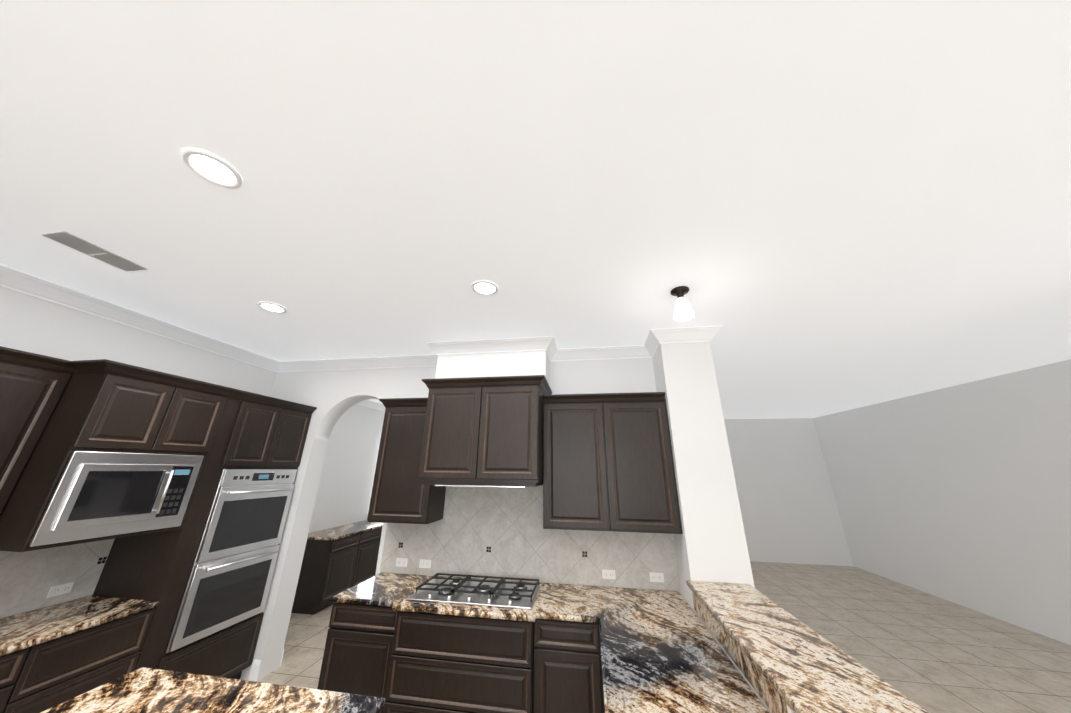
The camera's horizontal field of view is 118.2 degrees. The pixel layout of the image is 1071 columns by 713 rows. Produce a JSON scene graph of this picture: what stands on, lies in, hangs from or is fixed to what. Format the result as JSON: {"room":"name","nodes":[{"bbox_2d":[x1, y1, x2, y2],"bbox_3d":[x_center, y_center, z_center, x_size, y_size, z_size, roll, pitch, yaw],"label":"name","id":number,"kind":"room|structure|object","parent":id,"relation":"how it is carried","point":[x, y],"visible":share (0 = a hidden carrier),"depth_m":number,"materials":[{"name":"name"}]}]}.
{"room":"kitchen","nodes":[
{"label":"kitchen","id":0,"kind":"room"},
{"bbox_2d":[0,287,276,617],"bbox_3d":[-3.706,0.874,1.645,0.242,3.095,4.630,-2,-20,9],"label":"wall","id":1,"kind":"structure","parent":0,"point":[31,324],"depth_m":2.42,"materials":[{"name":"paint"}]},
{"bbox_2d":[0,354,75,514],"bbox_3d":[-3.395,0.551,1.878,0.350,1.086,0.399,-2,-20,9],"label":"upper cabinet","id":2,"kind":"object","parent":1,"relation":"attached to","point":[32,386],"depth_m":2.00,"materials":[{"name":"brown wood"}]},
{"bbox_2d":[47,581,74,597],"bbox_3d":[-3.442,1.692,2.327,0.007,0.070,0.115,-2,-20,9],"label":"electrical outlet","id":3,"kind":"object","parent":1,"relation":"attached to","point":[60,589],"visible":1,"depth_m":2.32,"materials":[{"name":"white plastic"}]},
{"bbox_2d":[0,359,233,551],"bbox_3d":[-3.141,0.705,2.382,0.690,1.135,0.833,-2,-20,9],"label":"upper cabinet","id":4,"kind":"object","parent":1,"relation":"attached to","point":[104,405],"visible":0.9,"depth_m":2.18,"materials":[{"name":"brown wood"}]},
{"bbox_2d":[28,451,203,546],"bbox_3d":[-3.079,0.972,2.300,0.614,0.529,0.727,-2,-20,9],"label":"microwave","id":5,"kind":"object","parent":4,"relation":"in","point":[97,494],"visible":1,"depth_m":2.17,"materials":[{"name":"grey metal"}]},
{"bbox_2d":[309,404,384,532],"bbox_3d":[-3.329,2.457,6.143,0.120,3.095,4.910,-2,-20,9],"label":"wall","id":6,"kind":"structure","parent":0,"point":[343,496],"depth_m":5.73,"materials":[{"name":"paint"}]},
{"bbox_2d":[240,358,679,680],"bbox_3d":[-1.013,1.496,3.336,4.550,3.095,0.242,-2,-20,9],"label":"wall","id":7,"kind":"structure","parent":0,"point":[492,531],"depth_m":3.13,"materials":[{"name":"tile"}]},
{"bbox_2d":[252,648,283,665],"bbox_3d":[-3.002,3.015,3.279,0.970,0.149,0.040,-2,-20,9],"label":"baseboard","id":8,"kind":"structure","parent":7,"relation":"attached to","point":[256,662],"depth_m":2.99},
{"bbox_2d":[0,264,722,411],"bbox_3d":[-2.785,-0.244,2.741,7.296,0.239,13.783,-12,-23,32],"label":"crown molding","id":9,"kind":"structure","parent":7,"relation":"attached to","point":[13,279],"depth_m":3.22,"materials":[{"name":"white wood"}]},
{"bbox_2d":[396,558,407,566],"bbox_3d":[-1.285,1.978,3.076,0.115,0.070,0.007,-2,-20,9],"label":"electrical outlet","id":10,"kind":"object","parent":7,"relation":"attached to","point":[401,562],"visible":1,"depth_m":3.07,"materials":[{"name":"white plastic"}]},
{"bbox_2d":[367,398,445,523],"bbox_3d":[-1.255,1.017,3.216,0.643,1.135,0.390,-2,-20,9],"label":"upper cabinet","id":11,"kind":"object","parent":7,"relation":"attached to","point":[400,493],"visible":0.79,"depth_m":3.05,"materials":[{"name":"brown wood"}]},
{"bbox_2d":[419,559,430,567],"bbox_3d":[-1.048,1.968,3.041,0.115,0.070,0.007,-2,-20,9],"label":"electrical outlet","id":12,"kind":"object","parent":7,"relation":"attached to","point":[423,563],"visible":1,"depth_m":3.04,"materials":[{"name":"white plastic"}]},
{"bbox_2d":[418,375,551,487],"bbox_3d":[-0.442,0.729,3.039,1.146,0.922,0.660,-2,-20,9],"label":"upper cabinet","id":13,"kind":"object","parent":7,"relation":"attached to","point":[483,431],"visible":0.98,"depth_m":2.77,"materials":[{"name":"brown wood"}]},
{"bbox_2d":[602,569,615,579],"bbox_3d":[0.637,1.897,2.788,0.115,0.070,0.007,-2,-20,9],"label":"electrical outlet","id":14,"kind":"object","parent":7,"relation":"attached to","point":[608,574],"visible":1,"depth_m":2.79,"materials":[{"name":"white plastic"}]},
{"bbox_2d":[542,392,681,533],"bbox_3d":[0.640,0.938,2.932,1.113,1.135,0.390,-2,-20,9],"label":"upper cabinet","id":15,"kind":"object","parent":7,"relation":"attached to","point":[608,463],"visible":0.98,"depth_m":2.77,"materials":[{"name":"brown wood"}]},
{"bbox_2d":[649,572,663,582],"bbox_3d":[1.032,1.880,2.728,0.115,0.070,0.007,-2,-20,9],"label":"electrical outlet","id":16,"kind":"object","parent":7,"relation":"attached to","point":[656,577],"visible":1,"depth_m":2.73,"materials":[{"name":"white plastic"}]},
{"bbox_2d":[435,351,549,385],"bbox_3d":[-0.437,0.124,3.413,1.140,0.438,0.358,-2,-20,9],"label":"soffit","id":17,"kind":"structure","parent":0,"point":[527,363],"depth_m":3.24,"materials":[{"name":"paint"}]},
{"bbox_2d":[0,0,1070,418],"bbox_3d":[-2.184,-0.577,2.287,16.000,0.100,14.500,-2,-20,9],"label":"ceiling","id":18,"kind":"structure","parent":0,"point":[818,208],"depth_m":1.43,"materials":[{"name":"paint"}]},
{"bbox_2d":[42,231,146,271],"bbox_3d":[-2.689,-0.634,1.972,0.170,0.012,0.360,-2,-20,9],"label":"ceiling vent","id":19,"kind":"object","parent":18,"relation":"in","point":[65,238],"visible":0.98,"depth_m":1.94,"materials":[{"name":"grey metal"}]},
{"bbox_2d":[181,149,242,188],"bbox_3d":[-1.415,-0.818,1.408,0.196,0.010,0.196,-2,-20,9],"label":"recessed light","id":20,"kind":"object","parent":18,"relation":"in","point":[212,168],"visible":1,"depth_m":1.40,"materials":[{"name":"white"}]},
{"bbox_2d":[257,302,286,313],"bbox_3d":[-2.156,-0.398,2.627,0.196,0.010,0.196,-2,-20,9],"label":"recessed light","id":21,"kind":"object","parent":18,"relation":"in","point":[272,307],"visible":0.98,"depth_m":2.62,"materials":[{"name":"white"}]},
{"bbox_2d":[471,281,497,295],"bbox_3d":[-0.365,-0.490,2.310,0.196,0.010,0.196,-2,-20,9],"label":"recessed light","id":22,"kind":"object","parent":18,"relation":"in","point":[486,288],"visible":1,"depth_m":2.30,"materials":[{"name":"white"}]},
{"bbox_2d":[670,286,694,320],"bbox_3d":[1.043,-0.377,2.285,0.140,0.214,0.140,-2,-20,9],"label":"ceiling light fixture","id":23,"kind":"object","parent":18,"relation":"attached to","point":[683,310],"visible":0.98,"depth_m":2.27,"materials":[{"name":"white glass"}]},
{"bbox_2d":[240,561,1070,712],"bbox_3d":[-2.216,2.437,1.229,16.000,0.100,14.500,-2,-20,9],"label":"floor","id":24,"kind":"structure","parent":0,"point":[929,653],"depth_m":3.70,"materials":[{"name":"tile"}]},
{"bbox_2d":[0,647,35,712],"bbox_3d":[-3.275,1.939,1.322,0.635,0.878,0.902,-2,-20,9],"label":"base cabinet","id":25,"kind":"object","parent":24,"relation":"on","point":[13,668],"depth_m":1.78,"materials":[{"name":"brown wood"}]},
{"bbox_2d":[8,607,154,712],"bbox_3d":[-3.162,2.180,2.007,0.635,0.878,0.568,-2,-20,9],"label":"base cabinet","id":26,"kind":"object","parent":24,"relation":"on","point":[51,656],"depth_m":2.01,"materials":[{"name":"brown wood"}]},
{"bbox_2d":[0,595,159,658],"bbox_3d":[-3.287,1.453,1.316,0.655,0.034,2.372,-2,-20,9],"label":"countertop","id":27,"kind":"structure","parent":26,"relation":"on","point":[21,631],"depth_m":2.09,"materials":[{"name":"beige stone"}]},
{"bbox_2d":[93,389,316,678],"bbox_3d":[-3.011,1.653,2.983,0.690,2.524,0.946,-2,-20,9],"label":"tall cabinet","id":28,"kind":"object","parent":24,"relation":"on","point":[255,431],"visible":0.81,"depth_m":2.69,"materials":[{"name":"brown wood"}]},
{"bbox_2d":[166,469,296,652],"bbox_3d":[-2.954,1.749,3.011,0.666,1.307,0.753,-2,-20,9],"label":"double oven","id":29,"kind":"object","parent":28,"relation":"in","point":[230,575],"visible":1,"depth_m":2.88,"materials":[{"name":"grey metal"}]},
{"bbox_2d":[40,667,385,712],"bbox_3d":[-1.469,1.628,0.434,1.326,0.913,1.983,-2,-20,9],"label":"kitchen island","id":30,"kind":"object","parent":24,"relation":"on","point":[145,690],"visible":1,"depth_m":1.39,"materials":[{"name":"multicoloured stone"}]},
{"bbox_2d":[291,532,362,614],"bbox_3d":[-3.136,3.136,4.729,0.620,0.878,0.600,-2,-20,9],"label":"base cabinet","id":31,"kind":"object","parent":24,"relation":"on","point":[338,560],"depth_m":4.51,"materials":[{"name":"brown wood"}]},
{"bbox_2d":[307,520,382,539],"bbox_3d":[-2.940,3.100,5.997,0.634,0.034,3.040,-2,-20,9],"label":"countertop","id":32,"kind":"structure","parent":31,"relation":"on","point":[362,526],"depth_m":5.05,"materials":[{"name":"brown stone"}]},
{"bbox_2d":[355,528,381,584],"bbox_3d":[-3.044,3.333,5.288,0.620,0.878,0.600,-2,-20,9],"label":"base cabinet","id":33,"kind":"object","parent":24,"relation":"on","point":[369,550],"depth_m":5.26,"materials":[{"name":"brown wood"}]},
{"bbox_2d":[317,572,600,712],"bbox_3d":[-0.539,2.348,2.457,2.036,0.913,0.710,-2,-20,9],"label":"base cabinet","id":34,"kind":"object","parent":24,"relation":"on","point":[564,648],"depth_m":2.22,"materials":[{"name":"brown wood"}]},
{"bbox_2d":[406,573,540,609],"bbox_3d":[-0.468,1.890,2.609,0.970,0.053,0.510,-2,-20,9],"label":"cooktop","id":35,"kind":"object","parent":34,"relation":"in","point":[502,592],"visible":1,"depth_m":2.53,"materials":[{"name":"silver metal"}]},
{"bbox_2d":[593,586,768,712],"bbox_3d":[0.545,1.731,0.667,0.690,0.913,4.118,-2,-20,9],"label":"countertop","id":36,"kind":"structure","parent":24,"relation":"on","point":[655,654],"depth_m":1.71,"materials":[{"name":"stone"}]},
{"bbox_2d":[653,342,754,614],"bbox_3d":[1.417,1.329,2.785,0.430,3.095,0.630,-2,-20,9],"label":"column","id":37,"kind":"structure","parent":0,"point":[710,543],"depth_m":2.61,"materials":[{"name":"paint"}]},
{"bbox_2d":[686,580,928,712],"bbox_3d":[1.036,1.547,0.405,0.435,1.100,3.780,-2,-20,9],"label":"countertop","id":38,"kind":"structure","parent":0,"point":[780,658],"depth_m":1.42,"materials":[{"name":"stone"}]},
{"bbox_2d":[724,359,1070,645],"bbox_3d":[-2.200,0.930,1.758,16.000,3.095,14.500,-2,-20,9],"label":"wall","id":39,"kind":"structure","parent":0,"point":[960,494],"depth_m":5.04,"materials":[{"name":"paint"}]}
]}

